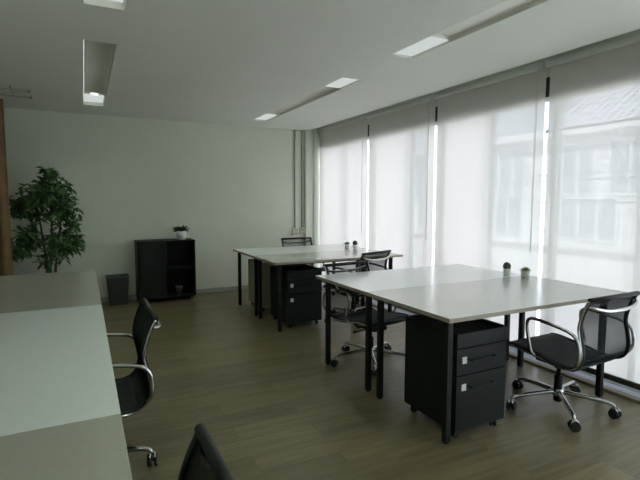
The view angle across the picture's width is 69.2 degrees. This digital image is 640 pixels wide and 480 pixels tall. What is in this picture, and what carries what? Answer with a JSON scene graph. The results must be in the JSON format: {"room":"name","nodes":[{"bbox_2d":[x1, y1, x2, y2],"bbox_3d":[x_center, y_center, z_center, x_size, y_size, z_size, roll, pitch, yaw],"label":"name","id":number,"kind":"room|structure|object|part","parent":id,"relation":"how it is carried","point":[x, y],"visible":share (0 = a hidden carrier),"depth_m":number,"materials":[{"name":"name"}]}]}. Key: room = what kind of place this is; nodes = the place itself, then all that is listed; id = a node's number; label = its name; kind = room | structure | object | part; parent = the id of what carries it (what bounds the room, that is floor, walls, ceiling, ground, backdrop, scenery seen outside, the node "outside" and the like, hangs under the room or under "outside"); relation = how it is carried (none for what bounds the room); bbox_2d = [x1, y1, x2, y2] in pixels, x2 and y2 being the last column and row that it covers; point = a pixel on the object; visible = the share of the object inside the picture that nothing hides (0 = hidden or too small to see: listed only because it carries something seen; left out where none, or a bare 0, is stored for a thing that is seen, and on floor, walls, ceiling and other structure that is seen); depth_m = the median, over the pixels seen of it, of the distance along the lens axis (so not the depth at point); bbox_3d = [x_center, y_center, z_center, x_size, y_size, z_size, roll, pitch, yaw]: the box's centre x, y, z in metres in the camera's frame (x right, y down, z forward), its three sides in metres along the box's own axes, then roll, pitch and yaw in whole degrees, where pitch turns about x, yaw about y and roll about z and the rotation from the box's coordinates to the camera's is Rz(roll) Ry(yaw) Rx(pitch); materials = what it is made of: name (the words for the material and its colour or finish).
{"room":"open-plan office","nodes":[
{"label":"open-plan office","id":0,"kind":"room"},
{"bbox_2d":[4,108,312,297],"bbox_3d":[-2.718,-0.483,6.431,6.400,2.652,0.100,-2,5,-27],"label":"wall","id":1,"kind":"structure","parent":0,"point":[232,186],"depth_m":6.58,"materials":[{"name":"paint"}]},
{"bbox_2d":[101,285,247,302],"bbox_3d":[-2.828,0.814,6.424,5.900,0.070,0.012,-2,5,-27],"label":"baseboard","id":2,"kind":"structure","parent":1,"relation":"attached to","point":[244,287],"depth_m":7.01,"materials":[{"name":"paint"}]},
{"bbox_2d":[292,130,297,234],"bbox_3d":[-0.402,-0.922,7.491,0.090,1.692,0.049,-2,5,-27],"label":"conduit","id":3,"kind":"object","parent":1,"relation":"attached to","point":[294,230],"visible":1,"depth_m":7.51,"materials":[{"name":"white plastic"}]},
{"bbox_2d":[292,228,297,234],"bbox_3d":[-0.404,-0.139,7.560,0.090,0.120,0.045,-2,5,-27],"label":"socket","id":4,"kind":"object","parent":3,"relation":"attached to","point":[294,230],"depth_m":7.54,"materials":[{"name":"white plastic"}]},
{"bbox_2d":[299,130,304,234],"bbox_3d":[-0.290,-0.926,7.548,0.090,1.692,0.049,-2,5,-27],"label":"conduit","id":5,"kind":"object","parent":1,"relation":"attached to","point":[301,230],"visible":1,"depth_m":7.56,"materials":[{"name":"white plastic"}]},
{"bbox_2d":[299,228,304,234],"bbox_3d":[-0.292,-0.143,7.616,0.090,0.120,0.045,-2,5,-27],"label":"socket","id":6,"kind":"object","parent":5,"relation":"attached to","point":[301,230],"depth_m":7.60,"materials":[{"name":"white plastic"}]},
{"bbox_2d":[304,127,320,266],"bbox_3d":[1.927,-0.240,3.851,0.468,2.622,8.730,-2,5,-27],"label":"wall","id":7,"kind":"structure","parent":0,"point":[307,133],"depth_m":7.60,"materials":[{"name":"paint"}]},
{"bbox_2d":[313,129,315,266],"bbox_3d":[-0.089,-0.572,7.689,0.030,2.622,0.035,-2,5,-27],"label":"trim","id":8,"kind":"structure","parent":7,"relation":"attached to","point":[314,130],"depth_m":7.66,"materials":[{"name":"white paint"}]},
{"bbox_2d":[322,137,368,283],"bbox_3d":[0.396,-0.348,7.072,0.060,2.258,1.545,-2,5,-27],"label":"window","id":9,"kind":"structure","parent":7,"relation":"in","point":[368,137],"depth_m":6.49,"materials":[{"name":"white paint"}]},
{"bbox_2d":[316,113,367,282],"bbox_3d":[0.297,-0.534,7.034,0.077,2.560,1.471,-2,5,-27],"label":"roller blind","id":10,"kind":"object","parent":9,"relation":"attached to","point":[343,145],"visible":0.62,"depth_m":6.94,"materials":[{"name":"white fabric"}]},
{"bbox_3d":[0.576,-0.884,6.376,0.006,1.570,0.017,-2,5,-19],"label":"pull chain","id":11,"kind":"part","parent":10,"relation":"part of","materials":[{"name":"white paint"}]},
{"bbox_3d":[0.569,-0.322,6.732,0.006,2.170,0.732,-2,5,-27],"label":"frosted pane","id":12,"kind":"part","parent":9,"relation":"part of","materials":[{"name":"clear glass"}]},
{"bbox_2d":[373,122,436,314],"bbox_3d":[1.055,-0.236,5.779,0.060,2.258,1.365,-2,5,-27],"label":"window","id":13,"kind":"structure","parent":7,"relation":"in","point":[435,149],"depth_m":5.28,"materials":[{"name":"white paint"}]},
{"bbox_2d":[365,95,435,313],"bbox_3d":[0.941,-0.425,5.772,0.077,2.560,1.359,-2,5,-27],"label":"roller blind","id":14,"kind":"object","parent":13,"relation":"attached to","point":[402,136],"visible":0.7,"depth_m":5.67,"materials":[{"name":"white fabric"}]},
{"bbox_3d":[1.195,-0.779,5.164,0.006,1.570,0.017,-2,5,-19],"label":"pull chain","id":15,"kind":"part","parent":14,"relation":"part of","materials":[{"name":"white paint"}]},
{"bbox_3d":[1.298,-0.199,5.304,0.006,2.170,0.246,-2,5,-27],"label":"frosted pane","id":16,"kind":"part","parent":13,"relation":"part of","materials":[{"name":"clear glass"}]},
{"bbox_2d":[368,77,549,136],"bbox_3d":[1.977,-1.294,3.983,0.180,0.160,8.320,-2,5,-27],"label":"trim","id":17,"kind":"structure","parent":7,"relation":"attached to","point":[547,78],"depth_m":3.92,"materials":[{"name":"paint"}]},
{"bbox_2d":[321,29,639,127],"bbox_3d":[1.978,-1.469,3.968,0.180,0.192,8.320,-2,5,-27],"label":"trim","id":18,"kind":"structure","parent":7,"relation":"attached to","point":[638,30],"depth_m":4.21,"materials":[{"name":"paint"}]},
{"bbox_2d":[322,283,639,403],"bbox_3d":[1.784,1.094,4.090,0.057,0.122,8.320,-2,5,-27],"label":"trim","id":19,"kind":"structure","parent":7,"relation":"attached to","point":[632,398],"depth_m":3.62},
{"bbox_2d":[509,97,548,355],"bbox_3d":[1.676,-0.131,4.563,0.060,2.258,1.375,-2,5,-27],"label":"window","id":20,"kind":"structure","parent":7,"relation":"in","point":[546,98],"depth_m":3.99,"materials":[{"name":"white paint"}]},
{"bbox_2d":[577,370,639,392],"bbox_3d":[2.299,-0.025,3.342,0.060,2.258,1.375,-2,5,-27],"label":"window","id":21,"kind":"structure","parent":7,"relation":"in","point":[580,371],"depth_m":3.51,"materials":[{"name":"white paint"}]},
{"bbox_2d":[0,0,639,130],"bbox_3d":[-0.706,-1.401,2.407,6.420,0.130,8.930,-2,5,-27],"label":"ceiling","id":22,"kind":"structure","parent":0,"point":[226,62],"depth_m":3.46,"materials":[{"name":"paint"}]},
{"bbox_2d":[0,85,31,98],"bbox_3d":[-3.838,-1.456,4.266,2.020,0.087,0.188,-2,5,-27],"label":"rail","id":23,"kind":"object","parent":22,"relation":"attached to","point":[8,89],"visible":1,"depth_m":4.65,"materials":[{"name":"grey metal"}]},
{"bbox_2d":[0,99,12,275],"bbox_3d":[-3.923,-0.230,4.418,1.615,2.430,0.088,-2,5,-27],"label":"curtain","id":24,"kind":"object","parent":23,"relation":"hanging from","point":[6,266],"visible":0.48,"depth_m":4.76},
{"bbox_3d":[-3.802,-1.451,4.195,2.020,0.030,0.028,-2,5,-27],"label":"rod","id":25,"kind":"part","parent":23,"relation":"part of","materials":[{"name":"grey metal"}]},
{"bbox_3d":[-3.875,-1.433,4.340,2.020,0.030,0.028,-2,5,-27],"label":"rod","id":26,"kind":"part","parent":23,"relation":"part of","materials":[{"name":"grey metal"}]},
{"bbox_2d":[84,40,116,105],"bbox_3d":[-2.136,-1.538,4.427,0.214,0.055,2.502,-2,5,-27],"label":"ceiling light","id":27,"kind":"object","parent":22,"relation":"attached to","point":[98,56],"visible":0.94,"depth_m":4.21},
{"bbox_2d":[84,94,103,102],"bbox_3d":[-2.606,-1.629,5.347,0.199,0.004,0.412,-2,5,-27],"label":"diffuser","id":28,"kind":"object","parent":27,"relation":"attached to","point":[88,98],"depth_m":5.33,"materials":[{"name":"white plastic"}]},
{"bbox_2d":[84,0,125,9],"bbox_3d":[-0.688,-1.293,1.589,0.214,0.055,2.522,-2,5,-27],"label":"ceiling light","id":29,"kind":"object","parent":22,"relation":"attached to","point":[116,4],"visible":1,"depth_m":2.72,"materials":[{"name":"white plastic"}]},
{"bbox_2d":[254,78,360,120],"bbox_3d":[-0.274,-1.611,5.440,0.207,0.032,2.543,-2,5,-27],"label":"recessed light","id":30,"kind":"object","parent":22,"relation":"in","point":[341,83],"visible":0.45,"depth_m":5.21,"materials":[{"name":"white metal"}]},
{"bbox_2d":[256,114,276,119],"bbox_3d":[-0.753,-1.692,6.379,0.192,0.004,0.412,-2,5,-27],"label":"diffuser","id":31,"kind":"object","parent":30,"relation":"attached to","point":[266,116],"depth_m":6.39,"materials":[{"name":"white plastic"}]},
{"bbox_2d":[326,78,356,87],"bbox_3d":[0.205,-1.530,4.501,0.192,0.004,0.412,-2,5,-27],"label":"diffuser","id":32,"kind":"object","parent":30,"relation":"attached to","point":[343,82],"depth_m":4.53,"materials":[{"name":"white plastic"}]},
{"bbox_2d":[391,0,547,58],"bbox_3d":[1.221,-1.358,2.510,0.207,0.032,2.557,-2,5,-27],"label":"recessed light","id":33,"kind":"object","parent":22,"relation":"in","point":[508,8],"visible":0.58,"depth_m":3.07,"materials":[{"name":"white plastic"}]},
{"bbox_2d":[396,36,447,55],"bbox_3d":[0.739,-1.439,3.455,0.192,0.004,0.412,-2,5,-27],"label":"diffuser","id":34,"kind":"object","parent":33,"relation":"attached to","point":[430,43],"depth_m":3.44,"materials":[{"name":"white plastic"}]},
{"bbox_2d":[432,58,547,347],"bbox_3d":[1.562,-0.320,4.556,0.077,2.560,1.369,-2,5,-27],"label":"roller blind","id":35,"kind":"object","parent":22,"relation":"hanging from","point":[490,131],"visible":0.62,"depth_m":4.42,"materials":[{"name":"white fabric"}]},
{"bbox_3d":[1.818,-0.674,3.943,0.006,1.570,0.017,-2,5,-19],"label":"pull chain","id":36,"kind":"part","parent":35,"relation":"part of","materials":[{"name":"white paint"}]},
{"bbox_2d":[539,33,639,389],"bbox_3d":[2.185,-0.214,3.334,0.077,2.560,1.369,-2,5,-27],"label":"roller blind","id":37,"kind":"object","parent":22,"relation":"hanging from","point":[591,233],"visible":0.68,"depth_m":3.54,"materials":[{"name":"white fabric"}]},
{"bbox_2d":[101,290,639,479],"bbox_3d":[-0.848,1.232,2.562,6.110,0.100,8.930,-2,5,-27],"label":"floor","id":38,"kind":"structure","parent":0,"point":[269,400],"depth_m":3.04,"materials":[{"name":"brown wood"}]},
{"bbox_2d":[9,166,85,272],"bbox_3d":[-3.259,0.030,5.501,0.869,1.787,0.686,-2,5,-27],"label":"potted ficus","id":39,"kind":"object","parent":38,"relation":"on","point":[45,192],"visible":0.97,"depth_m":5.40,"materials":[{"name":"plant"}]},
{"bbox_2d":[0,270,101,313],"bbox_3d":[-2.085,0.729,3.442,0.818,0.750,1.588,-2,5,-27],"label":"office desk","id":40,"kind":"object","parent":38,"relation":"on","point":[41,291],"visible":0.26,"depth_m":3.29,"materials":[{"name":"beige laminate"}]},
{"bbox_2d":[0,305,120,436],"bbox_3d":[-1.348,0.854,1.998,0.818,0.750,1.660,-2,5,-27],"label":"office desk","id":41,"kind":"object","parent":38,"relation":"on","point":[56,368],"visible":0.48,"depth_m":1.78,"materials":[{"name":"white laminate"}]},
{"bbox_2d":[0,414,131,479],"bbox_3d":[-0.607,0.979,0.545,0.818,0.750,1.608,-2,5,-27],"label":"office desk","id":42,"kind":"object","parent":38,"relation":"on","point":[93,449],"visible":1,"depth_m":1.19,"materials":[{"name":"beige laminate"}]},
{"bbox_2d":[105,273,129,305],"bbox_3d":[-2.725,0.668,6.256,0.290,0.388,0.224,-2,5,-27],"label":"waste bin","id":43,"kind":"object","parent":38,"relation":"on","point":[117,286],"visible":1,"depth_m":6.17,"materials":[{"name":"grey plastic"}]},
{"bbox_2d":[107,298,160,465],"bbox_3d":[-1.179,0.781,2.332,0.726,0.835,0.690,-2,5,-27],"label":"office chair","id":44,"kind":"object","parent":38,"relation":"on","point":[135,390],"visible":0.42,"depth_m":2.42,"materials":[{"name":"black fabric"}]},
{"bbox_3d":[-1.211,0.652,2.632,0.376,0.269,0.051,-2,5,-27],"label":"armrest","id":45,"kind":"part","parent":44,"relation":"part of","materials":[{"name":"metal"}]},
{"bbox_3d":[-1.209,0.808,2.347,0.501,0.066,0.455,-2,5,-27],"label":"seat","id":46,"kind":"part","parent":44,"relation":"part of","materials":[{"name":"black fabric"}]},
{"bbox_3d":[-1.273,0.586,2.559,0.604,0.467,0.025,-2,5,-27],"label":"rail","id":47,"kind":"part","parent":44,"relation":"part of","materials":[{"name":"silver metal"}]},
{"bbox_3d":[-0.970,0.693,2.159,0.376,0.269,0.051,-2,5,-27],"label":"armrest","id":48,"kind":"part","parent":44,"relation":"part of","materials":[{"name":"metal"}]},
{"bbox_3d":[-1.060,0.622,2.142,0.604,0.467,0.025,-2,5,-27],"label":"rail","id":49,"kind":"part","parent":44,"relation":"part of","materials":[{"name":"silver metal"}]},
{"bbox_3d":[-0.947,0.584,2.461,0.090,0.435,0.454,-2,5,-27],"label":"backrest","id":50,"kind":"part","parent":44,"relation":"part of","materials":[{"name":"black fabric"}]},
{"bbox_2d":[134,238,195,299],"bbox_3d":[-2.157,0.420,6.489,0.768,0.845,0.394,-2,5,-27],"label":"storage cabinet","id":51,"kind":"object","parent":38,"relation":"on","point":[161,265],"visible":0.88,"depth_m":6.34,"materials":[{"name":"black paint"}]},
{"bbox_3d":[-2.248,0.420,6.255,0.348,0.757,0.015,-2,5,-27],"label":"door","id":52,"kind":"part","parent":51,"relation":"part of","materials":[{"name":"black paint"}]},
{"bbox_3d":[-2.164,0.008,6.468,0.768,0.020,0.361,-2,5,-27],"label":"panel","id":53,"kind":"part","parent":51,"relation":"part of","materials":[{"name":"black paint"}]},
{"bbox_2d":[175,285,182,293],"bbox_3d":[-1.991,0.704,6.544,0.108,0.112,0.108,-2,5,-27],"label":"storage jar","id":54,"kind":"object","parent":51,"relation":"in","point":[178,288],"visible":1,"depth_m":6.51,"materials":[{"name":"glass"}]},
{"bbox_2d":[167,264,193,269],"bbox_3d":[-2.006,0.385,6.587,0.363,0.018,0.330,-2,5,-27],"label":"shelf","id":55,"kind":"object","parent":51,"relation":"attached to","point":[169,266],"depth_m":6.58,"materials":[{"name":"black paint"}]},
{"bbox_2d":[173,225,188,239],"bbox_3d":[-1.962,-0.115,6.541,0.267,0.212,0.242,-2,5,-27],"label":"potted succulent","id":56,"kind":"object","parent":51,"relation":"on","point":[180,231],"visible":1,"depth_m":6.49,"materials":[{"name":"white ceramic"}]},
{"bbox_2d":[176,231,185,239],"bbox_3d":[-1.957,-0.071,6.540,0.146,0.125,0.146,-2,5,-27],"label":"pot","id":57,"kind":"object","parent":56,"relation":"attached to","point":[181,235],"depth_m":6.49,"materials":[{"name":"white ceramic"}]},
{"bbox_2d":[178,423,233,479],"bbox_3d":[-0.487,0.909,0.845,0.749,0.835,0.708,-2,5,-27],"label":"office chair","id":58,"kind":"object","parent":38,"relation":"on","point":[202,460],"visible":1,"depth_m":1.09,"materials":[{"name":"black fabric"}]},
{"bbox_3d":[-0.557,0.716,1.050,0.604,0.467,0.025,-2,5,-27],"label":"rail","id":59,"kind":"part","parent":58,"relation":"part of","materials":[{"name":"black plastic"}]},
{"bbox_3d":[-0.232,0.715,0.951,0.090,0.435,0.454,-2,5,-27],"label":"backrest","id":60,"kind":"part","parent":58,"relation":"part of","materials":[{"name":"black fabric"}]},
{"bbox_2d":[248,259,272,310],"bbox_3d":[-0.693,0.568,6.098,0.370,0.620,0.532,-2,5,-27],"label":"drawer unit","id":61,"kind":"object","parent":38,"relation":"on","point":[265,266],"visible":0.47,"depth_m":5.83,"materials":[{"name":"laminate"}]},
{"bbox_2d":[270,264,321,327],"bbox_3d":[-0.273,0.629,5.313,0.425,0.635,0.532,-2,5,-27],"label":"drawer unit","id":62,"kind":"object","parent":38,"relation":"on","point":[301,290],"visible":0.99,"depth_m":5.12,"materials":[{"name":"black paint"}]},
{"bbox_3d":[-0.171,0.374,5.089,0.421,0.084,0.017,-2,5,-27],"label":"rail","id":63,"kind":"part","parent":62,"relation":"part of","materials":[{"name":"black metal"}]},
{"bbox_3d":[-0.171,0.498,5.100,0.421,0.153,0.017,-2,5,-27],"label":"drawer","id":64,"kind":"part","parent":62,"relation":"part of","materials":[{"name":"black paint"}]},
{"bbox_3d":[-0.171,0.742,5.121,0.421,0.324,0.017,-2,5,-27],"label":"drawer","id":65,"kind":"part","parent":62,"relation":"part of","materials":[{"name":"black paint"}]},
{"bbox_2d":[233,244,366,315],"bbox_3d":[-0.252,0.493,6.218,1.640,0.750,0.773,-2,5,-27],"label":"office desk","id":66,"kind":"object","parent":38,"relation":"on","point":[249,252],"visible":0.55,"depth_m":6.12,"materials":[{"name":"white laminate"}]},
{"bbox_3d":[-1.069,0.504,6.176,0.036,0.717,0.036,-2,5,-27],"label":"leg","id":67,"kind":"part","parent":66,"relation":"part of","materials":[{"name":"black metal"}]},
{"bbox_3d":[-0.769,0.555,5.589,0.036,0.717,0.036,-2,5,-27],"label":"leg","id":68,"kind":"part","parent":66,"relation":"part of","materials":[{"name":"black metal"}]},
{"bbox_2d":[344,242,349,248],"bbox_3d":[0.365,0.068,6.273,0.095,0.090,0.096,-2,5,-27],"label":"potted succulent","id":69,"kind":"object","parent":66,"relation":"on","point":[346,244],"visible":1,"depth_m":6.25,"materials":[{"name":"white ceramic"}]},
{"bbox_2d":[353,240,356,248],"bbox_3d":[0.470,0.062,6.218,0.063,0.112,0.063,0,5,-4],"label":"potted cactus","id":70,"kind":"object","parent":66,"relation":"on","point":[355,241],"visible":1,"depth_m":6.20,"materials":[{"name":"white ceramic"}]},
{"bbox_2d":[281,237,324,289],"bbox_3d":[-0.213,0.403,6.761,0.708,0.835,0.749,-2,5,-27],"label":"office chair","id":71,"kind":"object","parent":38,"relation":"on","point":[297,241],"visible":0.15,"depth_m":7.00,"materials":[{"name":"black fabric"}]},
{"bbox_3d":[-0.336,0.196,6.999,0.454,0.435,0.090,-2,5,-27],"label":"backrest","id":72,"kind":"part","parent":71,"relation":"part of","materials":[{"name":"black fabric"}]},
{"bbox_2d":[252,249,402,331],"bbox_3d":[0.093,0.552,5.541,1.640,0.750,0.747,-2,5,-27],"label":"office desk","id":73,"kind":"object","parent":38,"relation":"on","point":[280,260],"visible":0.77,"depth_m":5.32,"materials":[{"name":"beige laminate"}]},
{"bbox_3d":[-0.706,0.566,5.465,0.036,0.717,0.036,-2,5,-27],"label":"leg","id":74,"kind":"part","parent":73,"relation":"part of","materials":[{"name":"black metal"}]},
{"bbox_3d":[-0.429,0.613,4.923,0.036,0.717,0.036,-2,5,-27],"label":"leg","id":75,"kind":"part","parent":73,"relation":"part of","materials":[{"name":"black metal"}]},
{"bbox_3d":[0.069,0.213,5.487,1.451,0.014,0.634,-2,5,-27],"label":"frame","id":76,"kind":"part","parent":73,"relation":"part of","materials":[{"name":"black metal"}]},
{"bbox_3d":[0.843,0.559,5.568,0.036,0.717,0.036,-2,5,-27],"label":"leg","id":77,"kind":"part","parent":73,"relation":"part of","materials":[{"name":"metal"}]},
{"bbox_2d":[323,250,390,328],"bbox_3d":[0.400,0.522,5.386,0.708,0.833,0.750,-5,7,-45],"label":"office chair","id":78,"kind":"object","parent":38,"relation":"on","point":[377,260],"visible":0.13,"depth_m":5.18,"materials":[{"name":"black fabric"}]},
{"bbox_3d":[0.595,0.355,5.166,0.454,0.435,0.090,-5,7,-45],"label":"backrest","id":79,"kind":"part","parent":78,"relation":"part of","materials":[{"name":"black fabric"}]},
{"bbox_2d":[322,260,407,376],"bbox_3d":[0.409,0.639,4.027,0.708,0.836,0.689,-3,6,-35],"label":"office chair","id":80,"kind":"object","parent":38,"relation":"on","point":[344,301],"visible":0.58,"depth_m":4.12,"materials":[{"name":"black fabric"}]},
{"bbox_3d":[0.143,0.542,3.942,0.051,0.269,0.376,-3,6,-35],"label":"armrest","id":81,"kind":"part","parent":80,"relation":"part of","materials":[{"name":"metal"}]},
{"bbox_3d":[0.218,0.474,3.884,0.025,0.467,0.604,-3,6,-35],"label":"rail","id":82,"kind":"part","parent":80,"relation":"part of","materials":[{"name":"silver metal"}]},
{"bbox_3d":[0.270,0.435,4.218,0.454,0.435,0.090,-3,6,-35],"label":"backrest","id":83,"kind":"part","parent":80,"relation":"part of","materials":[{"name":"black fabric"}]},
{"bbox_3d":[0.437,0.668,3.997,0.455,0.066,0.501,-3,6,-35],"label":"seat","id":84,"kind":"part","parent":80,"relation":"part of","materials":[{"name":"black fabric"}]},
{"bbox_3d":[0.603,0.452,4.152,0.025,0.467,0.604,-3,6,-35],"label":"rail","id":85,"kind":"part","parent":80,"relation":"part of","materials":[{"name":"silver metal"}]},
{"bbox_2d":[316,264,520,391],"bbox_3d":[0.873,0.680,4.056,1.640,0.750,0.801,-2,5,-27],"label":"office desk","id":86,"kind":"object","parent":38,"relation":"on","point":[360,282],"visible":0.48,"depth_m":3.92,"materials":[{"name":"white laminate"}]},
{"bbox_3d":[0.069,0.697,3.946,0.036,0.717,0.036,-2,5,-27],"label":"leg","id":87,"kind":"part","parent":86,"relation":"part of","materials":[{"name":"black metal"}]},
{"bbox_3d":[0.355,0.746,3.387,0.036,0.717,0.036,-2,5,-27],"label":"leg","id":88,"kind":"part","parent":86,"relation":"part of","materials":[{"name":"black metal"}]},
{"bbox_2d":[503,262,510,274],"bbox_3d":[1.629,0.249,4.045,0.064,0.114,0.064,0,5,-4],"label":"potted cactus","id":89,"kind":"object","parent":86,"relation":"on","point":[506,266],"visible":1,"depth_m":4.02,"materials":[{"name":"white ceramic"}]},
{"bbox_2d":[503,268,510,274],"bbox_3d":[1.629,0.277,4.048,0.065,0.058,0.065,-2,5,-27],"label":"pot","id":90,"kind":"object","parent":89,"relation":"on","point":[506,271],"depth_m":4.02,"materials":[{"name":"white ceramic"}]},
{"bbox_3d":[1.627,0.692,4.032,0.036,0.717,0.036,-2,5,-27],"label":"leg","id":91,"kind":"part","parent":86,"relation":"part of","materials":[{"name":"black metal"}]},
{"bbox_2d":[404,314,506,437],"bbox_3d":[0.859,0.830,2.950,0.403,0.640,0.507,-2,5,-27],"label":"drawer unit","id":92,"kind":"object","parent":38,"relation":"on","point":[479,345],"visible":0.93,"depth_m":2.80,"materials":[{"name":"black paint"}]},
{"bbox_3d":[0.833,0.854,2.687,0.034,0.040,0.005,-2,5,-27],"label":"lock plate","id":93,"kind":"part","parent":92,"relation":"part of","materials":[{"name":"silver metal"}]},
{"bbox_3d":[0.833,0.694,2.674,0.034,0.040,0.005,-2,5,-27],"label":"lock plate","id":94,"kind":"part","parent":92,"relation":"part of","materials":[{"name":"silver metal"}]},
{"bbox_3d":[0.955,0.944,2.769,0.399,0.327,0.017,-2,5,-27],"label":"drawer","id":95,"kind":"part","parent":92,"relation":"part of","materials":[{"name":"black paint"}]},
{"bbox_3d":[0.956,0.573,2.737,0.399,0.084,0.017,-2,5,-27],"label":"rail","id":96,"kind":"part","parent":92,"relation":"part of","materials":[{"name":"black metal"}]},
{"bbox_3d":[0.955,0.698,2.748,0.399,0.155,0.017,-2,5,-27],"label":"drawer","id":97,"kind":"part","parent":92,"relation":"part of","materials":[{"name":"black paint"}]},
{"bbox_3d":[0.960,0.853,2.736,0.206,0.010,0.032,-2,5,-27],"label":"handle","id":98,"kind":"part","parent":92,"relation":"part of","materials":[{"name":"black paint"}]},
{"bbox_3d":[0.960,0.693,2.722,0.206,0.010,0.032,-2,5,-27],"label":"handle","id":99,"kind":"part","parent":92,"relation":"part of","materials":[{"name":"black paint"}]},
{"bbox_2d":[366,276,626,443],"bbox_3d":[1.258,0.744,3.325,1.660,0.750,0.852,-2,5,-27],"label":"office desk","id":100,"kind":"object","parent":38,"relation":"on","point":[450,303],"visible":0.89,"depth_m":3.14,"materials":[{"name":"beige laminate"}]},
{"bbox_3d":[0.423,0.757,3.254,0.036,0.717,0.036,-2,5,-27],"label":"leg","id":101,"kind":"part","parent":100,"relation":"part of","materials":[{"name":"black metal"}]},
{"bbox_3d":[0.729,0.809,2.654,0.036,0.717,0.036,-2,5,-27],"label":"leg","id":102,"kind":"part","parent":100,"relation":"part of","materials":[{"name":"black metal"}]},
{"bbox_3d":[1.695,0.704,3.898,0.036,0.717,0.036,-2,5,-27],"label":"leg","id":103,"kind":"part","parent":100,"relation":"part of","materials":[{"name":"black metal"}]},
{"bbox_2d":[519,267,530,278],"bbox_3d":[1.717,0.272,3.878,0.102,0.097,0.104,-2,5,-27],"label":"potted succulent","id":104,"kind":"object","parent":100,"relation":"on","point":[525,272],"visible":1,"depth_m":3.85,"materials":[{"name":"white ceramic"}]},
{"bbox_2d":[520,270,529,278],"bbox_3d":[1.715,0.286,3.878,0.075,0.068,0.075,-2,5,-27],"label":"pot","id":105,"kind":"object","parent":104,"relation":"on","point":[525,274],"depth_m":3.85,"materials":[{"name":"white ceramic"}]},
{"bbox_3d":[2.001,0.755,3.299,0.036,0.717,0.036,-2,5,-27],"label":"leg","id":106,"kind":"part","parent":100,"relation":"part of","materials":[{"name":"black metal"}]},
{"bbox_2d":[506,291,639,432],"bbox_3d":[1.623,0.718,3.114,0.708,0.835,0.749,-3,6,-28],"label":"office chair","id":107,"kind":"object","parent":38,"relation":"on","point":[603,332],"visible":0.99,"depth_m":2.92,"materials":[{"name":"black fabric"}]},
{"bbox_3d":[1.428,0.556,2.954,0.025,0.467,0.604,-3,6,-28],"label":"rail","id":108,"kind":"part","parent":107,"relation":"part of","materials":[{"name":"silver metal"}]},
{"bbox_3d":[1.439,0.635,2.870,0.051,0.269,0.376,-3,6,-28],"label":"armrest","id":109,"kind":"part","parent":107,"relation":"part of","materials":[{"name":"metal"}]},
{"bbox_3d":[1.613,0.745,3.122,0.455,0.066,0.501,-3,6,-28],"label":"seat","id":110,"kind":"part","parent":107,"relation":"part of","materials":[{"name":"black fabric"}]},
{"bbox_3d":[1.843,0.537,3.173,0.025,0.467,0.604,-3,6,-28],"label":"rail","id":111,"kind":"part","parent":107,"relation":"part of","materials":[{"name":"silver metal"}]},
{"bbox_3d":[1.911,0.615,3.119,0.051,0.269,0.376,-3,6,-28],"label":"armrest","id":112,"kind":"part","parent":107,"relation":"part of","materials":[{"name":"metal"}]},
{"bbox_3d":[1.750,0.555,2.846,0.454,0.435,0.090,-3,6,-28],"label":"backrest","id":113,"kind":"part","parent":107,"relation":"part of","materials":[{"name":"black fabric"}]},
{"label":"outside","id":114,"kind":"structure","parent":0,"visible":0},
{"bbox_3d":[21.674,3.179,28.226,56.100,0.300,90.000,-2,5,-27],"label":"ground","id":115,"kind":"structure","parent":114,"visible":0},
{"bbox_2d":[535,103,548,335],"bbox_3d":[11.985,-1.328,13.321,8.500,11.200,25.000,-2,5,-27],"label":"building","id":116,"kind":"structure","parent":115,"relation":"on","point":[547,104],"depth_m":14.71,"materials":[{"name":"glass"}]}
]}

